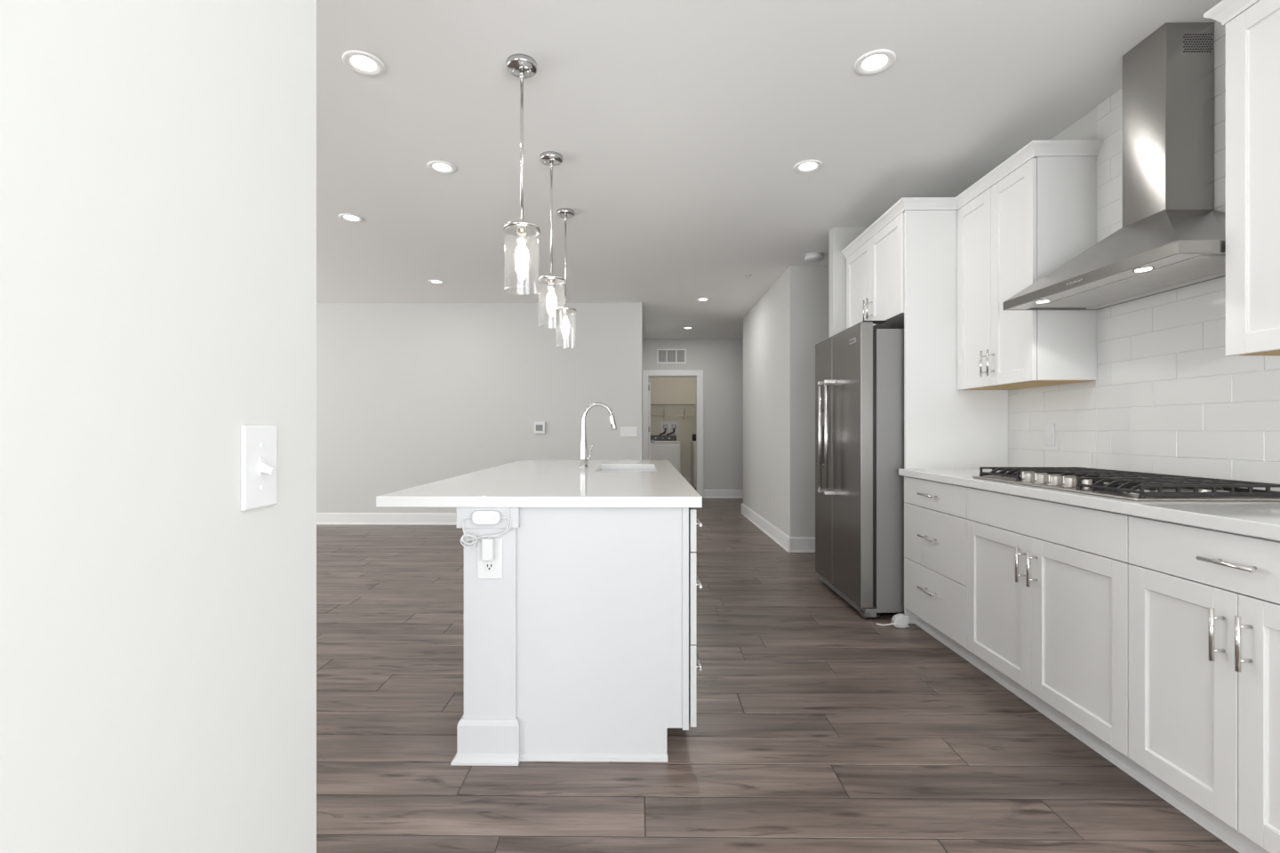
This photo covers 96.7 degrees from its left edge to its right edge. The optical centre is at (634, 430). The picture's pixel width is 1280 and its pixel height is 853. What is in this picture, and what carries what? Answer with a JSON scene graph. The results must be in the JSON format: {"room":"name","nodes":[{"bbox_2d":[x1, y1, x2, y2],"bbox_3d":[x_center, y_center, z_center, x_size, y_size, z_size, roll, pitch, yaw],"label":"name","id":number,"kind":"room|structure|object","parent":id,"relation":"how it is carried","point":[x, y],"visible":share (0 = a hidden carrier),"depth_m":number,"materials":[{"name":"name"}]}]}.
{"room":"kitchen","nodes":[
{"label":"kitchen","id":0,"kind":"room"},
{"bbox_2d":[0,0,316,852],"bbox_3d":[-0.609,-0.202,-1.276,0.120,2.723,4.436,0,0,1],"label":"wall","id":1,"kind":"structure","parent":0,"point":[158,157],"depth_m":0.62,"materials":[{"name":"grey paint"}]},
{"bbox_2d":[240,424,277,511],"bbox_3d":[-0.517,0.051,0.797,0.022,0.116,0.071,0,0,1],"label":"light switch","id":2,"kind":"object","parent":1,"relation":"attached to","point":[259,443],"visible":1,"depth_m":0.79,"materials":[{"name":"white plastic"}]},
{"bbox_2d":[316,302,641,512],"bbox_3d":[-3.418,-0.202,7.064,7.022,2.723,0.120,0,0,1],"label":"wall","id":3,"kind":"structure","parent":0,"point":[409,395],"depth_m":6.99,"materials":[{"name":"grey paint"}]},
{"bbox_2d":[316,512,456,525],"bbox_3d":[-3.419,1.090,6.992,7.022,0.140,0.024,0,0,1],"label":"baseboard","id":4,"kind":"structure","parent":3,"relation":"attached to","point":[322,518],"depth_m":6.99,"materials":[{"name":"white wood"}]},
{"bbox_2d":[534,422,545,433],"bbox_3d":[-1.163,-0.029,6.969,0.135,0.147,0.026,0,0,1],"label":"thermostat","id":5,"kind":"object","parent":3,"relation":"attached to","point":[540,428],"visible":1,"depth_m":6.96,"materials":[{"name":"white plastic"}]},
{"bbox_2d":[620,427,637,436],"bbox_3d":[-0.071,0.022,6.967,0.196,0.098,0.009,0,0,1],"label":"light switch","id":6,"kind":"object","parent":3,"relation":"attached to","point":[624,431],"visible":1,"depth_m":6.96,"materials":[{"name":"white plastic"}]},
{"bbox_2d":[648,376,695,478],"bbox_3d":[0.986,-0.202,11.071,2.850,2.723,2.440,0,0,1],"label":"wall","id":7,"kind":"structure","parent":0,"point":[664,390],"depth_m":12.19,"materials":[{"name":"beige paint"}]},
{"bbox_2d":[659,421,678,435],"bbox_3d":[0.732,0.006,12.154,0.419,0.392,0.079,0,0,1],"label":"washer supply box","id":8,"kind":"object","parent":7,"relation":"attached to","point":[668,428],"visible":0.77,"depth_m":12.18,"materials":[{"name":"white plastic"}]},
{"bbox_2d":[650,404,695,419],"bbox_3d":[0.984,-0.390,12.030,2.572,0.309,0.318,0,0,1],"label":"wire shelf","id":9,"kind":"object","parent":7,"relation":"attached to","point":[664,407],"visible":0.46,"depth_m":11.90,"materials":[{"name":"grey metal"}]},
{"bbox_2d":[641,338,743,497],"bbox_3d":[1.698,-0.202,9.784,3.400,2.723,0.120,0,0,1],"label":"wall","id":10,"kind":"structure","parent":0,"point":[721,360],"depth_m":9.73,"materials":[{"name":"grey paint"}]},
{"bbox_2d":[648,377,653,459],"bbox_3d":[0.294,0.117,10.265,0.108,2.065,0.845,0,0,1],"label":"door","id":11,"kind":"structure","parent":10,"relation":"in","point":[649,379],"depth_m":9.87,"materials":[{"name":"white wood"}]},
{"bbox_2d":[656,349,686,363],"bbox_3d":[0.630,-1.265,9.729,0.490,0.246,0.010,0,0,1],"label":"air vent","id":12,"kind":"object","parent":10,"relation":"in","point":[663,356],"visible":1,"depth_m":9.73,"materials":[{"name":"white metal"}]},
{"bbox_2d":[642,369,703,497],"bbox_3d":[0.657,0.068,9.784,1.038,2.185,0.140,0,0,1],"label":"door frame","id":13,"kind":"structure","parent":10,"relation":"attached to","point":[698,373],"depth_m":9.71,"materials":[{"name":"white wood"}]},
{"bbox_2d":[704,489,743,498],"bbox_3d":[2.290,1.090,9.706,2.214,0.140,0.024,0,0,1],"label":"baseboard","id":14,"kind":"structure","parent":10,"relation":"attached to","point":[708,493],"depth_m":9.71,"materials":[{"name":"white wood"}]},
{"bbox_2d":[316,0,1222,338],"bbox_3d":[-1.752,-1.638,4.818,10.800,0.150,17.000,0,0,1],"label":"ceiling","id":15,"kind":"structure","parent":0,"point":[680,129],"depth_m":2.95,"materials":[{"name":"white paint"}]},
{"bbox_2d":[338,213,363,222],"bbox_3d":[-2.086,-1.559,4.185,0.164,0.007,0.164,0,0,1],"label":"recessed light","id":16,"kind":"object","parent":15,"relation":"in","point":[347,217],"visible":1,"depth_m":4.18,"materials":[{"name":"white plastic"}]},
{"bbox_2d":[342,50,384,76],"bbox_3d":[-1.154,-1.559,2.422,0.164,0.007,0.164,0,0,1],"label":"recessed light","id":17,"kind":"object","parent":15,"relation":"in","point":[361,62],"visible":1,"depth_m":2.42,"materials":[{"name":"white plastic"}]},
{"bbox_2d":[428,280,444,284],"bbox_3d":[-2.087,-1.559,5.990,0.164,0.007,0.164,0,0,1],"label":"recessed light","id":18,"kind":"object","parent":15,"relation":"in","point":[435,282],"visible":1,"depth_m":6.00,"materials":[{"name":"white plastic"}]},
{"bbox_2d":[426,160,455,174],"bbox_3d":[-1.146,-1.559,3.380,0.164,0.007,0.164,0,0,1],"label":"recessed light","id":19,"kind":"object","parent":15,"relation":"in","point":[442,167],"visible":1,"depth_m":3.38,"materials":[{"name":"white plastic"}]},
{"bbox_2d":[503,53,540,293],"bbox_3d":[-0.481,-1.076,2.425,0.156,0.972,0.156,0,0,19],"label":"pendant light","id":20,"kind":"object","parent":15,"relation":"hanging from","point":[521,66],"visible":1,"depth_m":2.41,"materials":[{"name":"silver metal"}]},
{"bbox_2d":[516,228,527,243],"bbox_3d":[-0.481,-0.825,2.425,0.044,0.054,0.044,0,0,1],"label":"socket","id":21,"kind":"object","parent":20,"relation":"attached to","point":[521,233],"depth_m":2.41,"materials":[{"name":"silver metal"}]},
{"bbox_2d":[537,151,565,327],"bbox_3d":[-0.475,-1.076,3.250,0.156,0.972,0.156,0,0,19],"label":"pendant light","id":22,"kind":"object","parent":15,"relation":"hanging from","point":[551,158],"visible":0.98,"depth_m":3.24,"materials":[{"name":"silver metal"}]},
{"bbox_2d":[547,280,555,290],"bbox_3d":[-0.475,-0.825,3.250,0.044,0.054,0.044,0,0,1],"label":"socket","id":23,"kind":"object","parent":22,"relation":"attached to","point":[551,284],"depth_m":3.23,"materials":[{"name":"silver metal"}]},
{"bbox_2d":[554,208,575,348],"bbox_3d":[-0.494,-1.076,4.065,0.156,0.972,0.156,0,0,19],"label":"pendant light","id":24,"kind":"object","parent":15,"relation":"hanging from","point":[566,213],"visible":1,"depth_m":4.05,"materials":[{"name":"silver metal"}]},
{"bbox_2d":[562,310,568,319],"bbox_3d":[-0.494,-0.825,4.065,0.044,0.054,0.044,0,0,1],"label":"socket","id":25,"kind":"object","parent":24,"relation":"attached to","point":[565,313],"depth_m":4.05,"materials":[{"name":"silver metal"}]},
{"bbox_2d":[696,297,710,301],"bbox_3d":[0.819,-1.559,6.805,0.164,0.007,0.164,0,0,1],"label":"recessed light","id":26,"kind":"object","parent":15,"relation":"in","point":[700,299],"visible":1,"depth_m":6.80,"materials":[{"name":"white plastic"}]},
{"bbox_2d":[793,160,822,173],"bbox_3d":[1.026,-1.559,3.368,0.164,0.007,0.164,0,0,1],"label":"recessed light","id":27,"kind":"object","parent":15,"relation":"in","point":[807,166],"visible":1,"depth_m":3.37,"materials":[{"name":"white plastic"}]},
{"bbox_2d":[804,252,823,262],"bbox_3d":[1.603,-1.539,5.078,0.172,0.047,0.172,0,0,1],"label":"smoke detector","id":28,"kind":"object","parent":15,"relation":"attached to","point":[812,257],"visible":1,"depth_m":5.02,"materials":[{"name":"white plastic"}]},
{"bbox_2d":[854,49,895,75],"bbox_3d":[1.019,-1.559,2.416,0.164,0.007,0.164,0,0,1],"label":"recessed light","id":29,"kind":"object","parent":15,"relation":"in","point":[876,61],"visible":1,"depth_m":2.41,"materials":[{"name":"white plastic"}]},
{"bbox_2d":[743,265,802,537],"bbox_3d":[1.552,-0.202,6.660,0.120,2.723,2.490,0,0,1],"label":"wall","id":30,"kind":"structure","parent":0,"point":[772,329],"depth_m":6.00,"materials":[{"name":"grey paint"}]},
{"bbox_2d":[741,504,791,552],"bbox_3d":[1.480,1.090,6.660,0.024,0.140,2.538,0,0,1],"label":"baseboard","id":31,"kind":"structure","parent":30,"relation":"attached to","point":[774,533],"depth_m":6.26,"materials":[{"name":"white wood"}]},
{"bbox_2d":[771,492,774,503],"bbox_3d":[1.482,0.730,6.106,0.009,0.116,0.072,0,0,1],"label":"wall outlet","id":32,"kind":"object","parent":30,"relation":"attached to","point":[772,493],"visible":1,"depth_m":6.09,"materials":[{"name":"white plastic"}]},
{"bbox_2d":[316,484,1239,852],"bbox_3d":[-1.852,1.220,4.819,10.600,0.120,17.000,0,0,1],"label":"floor","id":33,"kind":"structure","parent":0,"point":[822,727],"depth_m":2.08,"materials":[{"name":"brown wood"}]},
{"bbox_2d":[450,507,702,766],"bbox_3d":[-0.177,0.715,3.180,0.893,0.891,2.434,0,0,1],"label":"kitchen island","id":34,"kind":"object","parent":33,"relation":"on","point":[584,648],"visible":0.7,"depth_m":2.00,"materials":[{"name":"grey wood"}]},
{"bbox_2d":[460,506,511,561],"bbox_3d":[-0.518,0.360,1.970,0.179,0.187,0.029,0,0,1],"label":"power adapter","id":35,"kind":"object","parent":34,"relation":"attached to","point":[479,517],"visible":1,"depth_m":1.96,"materials":[{"name":"white plastic"}]},
{"bbox_2d":[477,538,502,578],"bbox_3d":[-0.506,0.449,1.987,0.088,0.142,0.008,0,0,1],"label":"wall outlet","id":36,"kind":"object","parent":34,"relation":"attached to","point":[485,570],"visible":0.74,"depth_m":1.99,"materials":[{"name":"white plastic"}]},
{"bbox_2d":[485,562,494,571],"bbox_3d":[-0.506,0.478,1.985,0.032,0.030,0.003,0,0,1],"label":"receptacle","id":37,"kind":"object","parent":36,"relation":"attached to","point":[489,566],"depth_m":1.98,"materials":[{"name":"white plastic"}]},
{"bbox_2d":[376,459,702,507],"bbox_3d":[-0.321,0.250,3.200,1.133,0.038,2.457,0,0,1],"label":"island countertop","id":38,"kind":"structure","parent":34,"relation":"on","point":[524,483],"depth_m":2.26,"materials":[{"name":"white stone"}]},
{"bbox_2d":[579,402,616,467],"bbox_3d":[-0.226,0.029,3.517,0.232,0.403,0.054,0,0,1],"label":"faucet","id":39,"kind":"object","parent":38,"relation":"on","point":[583,463],"visible":1,"depth_m":3.51,"materials":[{"name":"silver metal"}]},
{"bbox_2d":[600,470,654,471],"bbox_3d":[-0.050,0.367,3.511,0.402,0.194,0.698,0,0,1],"label":"sink","id":40,"kind":"object","parent":38,"relation":"in","point":[601,470],"visible":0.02,"depth_m":3.84,"materials":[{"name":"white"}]},
{"bbox_2d":[650,435,680,473],"bbox_3d":[0.590,0.637,11.742,0.665,1.045,0.666,0,0,1],"label":"washing machine","id":41,"kind":"object","parent":33,"relation":"on","point":[663,447],"visible":0.53,"depth_m":11.41,"materials":[{"name":"white metal"}]},
{"bbox_2d":[690,434,695,489],"bbox_3d":[1.497,0.623,11.416,0.675,1.075,0.700,0,0,1],"label":"dryer","id":42,"kind":"object","parent":33,"relation":"on","point":[693,436],"visible":0.24,"depth_m":11.32,"materials":[{"name":"white metal"}]},
{"bbox_2d":[815,320,903,620],"bbox_3d":[1.731,0.245,3.914,0.856,1.829,0.907,0,0,1],"label":"refrigerator","id":43,"kind":"object","parent":33,"relation":"on","point":[860,368],"visible":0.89,"depth_m":3.47,"materials":[{"name":"grey metal"}]},
{"bbox_2d":[876,613,909,628],"bbox_3d":[1.531,1.127,3.365,0.188,0.066,0.079,0,0,1],"label":"power strip","id":44,"kind":"object","parent":33,"relation":"on","point":[900,620],"visible":1,"depth_m":3.36,"materials":[{"name":"white plastic"}]},
{"bbox_2d":[904,476,982,669],"bbox_3d":[1.888,0.715,3.078,0.640,0.890,0.656,0,0,1],"label":"base cabinet","id":45,"kind":"object","parent":33,"relation":"on","point":[935,519],"visible":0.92,"depth_m":3.03,"materials":[{"name":"white wood"}]},
{"bbox_2d":[904,210,1007,623],"bbox_3d":[1.933,-0.079,3.416,0.617,2.478,0.020,0,0,1],"label":"end panel","id":46,"kind":"object","parent":33,"relation":"on","point":[946,427],"visible":0.36,"depth_m":3.41,"materials":[{"name":"white wood"}]},
{"bbox_2d":[966,488,1151,788],"bbox_3d":[1.880,0.715,2.294,0.640,0.890,0.912,0,0,1],"label":"base cabinet","id":47,"kind":"object","parent":33,"relation":"on","point":[1047,582],"visible":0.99,"depth_m":2.17,"materials":[{"name":"white wood"}]},
{"bbox_2d":[1128,515,1279,852],"bbox_3d":[1.872,0.715,1.500,0.640,0.890,0.677,0,0,1],"label":"base cabinet","id":48,"kind":"object","parent":33,"relation":"on","point":[1204,603],"visible":1,"depth_m":1.58,"materials":[{"name":"white wood"}]},
{"bbox_2d":[898,468,1279,541],"bbox_3d":[1.896,0.250,2.274,0.650,0.038,2.265,0,0,1],"label":"countertop","id":49,"kind":"structure","parent":48,"relation":"on","point":[1260,519],"depth_m":1.77,"materials":[{"name":"white stone"}]},
{"bbox_2d":[972,467,1279,501],"bbox_3d":[1.894,0.204,2.296,0.528,0.052,0.914,0,0,1],"label":"cooktop","id":50,"kind":"object","parent":49,"relation":"in","point":[1137,486],"visible":1,"depth_m":2.02,"materials":[{"name":"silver metal"}]},
{"bbox_2d":[802,265,829,537],"bbox_3d":[2.477,-0.202,5.465,1.755,2.723,0.120,0,0,1],"label":"wall","id":51,"kind":"structure","parent":0,"point":[815,278],"depth_m":5.41,"materials":[{"name":"grey paint"}]},
{"bbox_2d":[787,537,815,552],"bbox_3d":[2.405,1.090,5.394,1.899,0.140,0.024,0,0,1],"label":"baseboard","id":52,"kind":"structure","parent":51,"relation":"attached to","point":[798,545],"depth_m":5.40,"materials":[{"name":"white wood"}]},
{"bbox_2d":[829,227,867,336],"bbox_3d":[1.891,-0.202,4.434,0.720,2.723,0.095,0,0,1],"label":"wall","id":53,"kind":"structure","parent":0,"point":[840,238],"depth_m":4.39,"materials":[{"name":"grey paint"}]},
{"bbox_2d":[1049,107,1096,140],"bbox_3d":[2.287,-0.202,0.477,0.150,2.723,8.000,0,0,1],"label":"wall","id":54,"kind":"structure","parent":0,"point":[1085,128],"depth_m":2.84,"materials":[{"name":"grey paint"}]},
{"bbox_2d":[841,197,957,329],"bbox_3d":[1.911,-1.043,3.875,0.670,0.670,1.018,0,0,1],"label":"upper cabinet","id":55,"kind":"object","parent":54,"relation":"attached to","point":[875,260],"visible":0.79,"depth_m":3.74,"materials":[{"name":"white wood"}]},
{"bbox_2d":[955,139,1103,390],"bbox_3d":[2.061,-0.808,3.054,0.354,1.140,0.702,0,0,1],"label":"upper cabinet","id":56,"kind":"object","parent":54,"relation":"attached to","point":[1035,212],"visible":0.99,"depth_m":2.82,"materials":[{"name":"white wood"}]},
{"bbox_2d":[1003,22,1225,310],"bbox_3d":[1.996,-1.069,2.295,0.449,0.987,0.894,0,0,1],"label":"range hood","id":57,"kind":"object","parent":54,"relation":"attached to","point":[1172,236],"visible":0.98,"depth_m":2.18,"materials":[{"name":"silver metal"}]},
{"bbox_2d":[1008,21,1279,491],"bbox_3d":[2.225,-0.666,2.190,0.008,1.793,2.425,0,0,1],"label":"tile backsplash","id":58,"kind":"structure","parent":54,"relation":"attached to","point":[1166,397],"depth_m":2.40,"materials":[{"name":"white tile"}]},
{"bbox_2d":[1044,424,1054,446],"bbox_3d":[2.224,0.025,3.053,0.009,0.116,0.072,0,0,1],"label":"wall outlet","id":59,"kind":"object","parent":58,"relation":"attached to","point":[1049,428],"visible":1,"depth_m":3.05,"materials":[{"name":"white plastic"}]},
{"bbox_2d":[1046,428,1050,433],"bbox_3d":[2.221,0.005,3.053,0.003,0.028,0.028,0,0,1],"label":"receptacle","id":60,"kind":"object","parent":59,"relation":"attached to","point":[1048,430],"depth_m":3.05,"materials":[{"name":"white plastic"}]},
{"bbox_2d":[1203,0,1279,356],"bbox_3d":[2.045,-0.808,1.521,0.354,1.140,0.722,0,0,1],"label":"upper cabinet","id":61,"kind":"object","parent":54,"relation":"attached to","point":[1252,27],"visible":1,"depth_m":1.77,"materials":[{"name":"white wood"}]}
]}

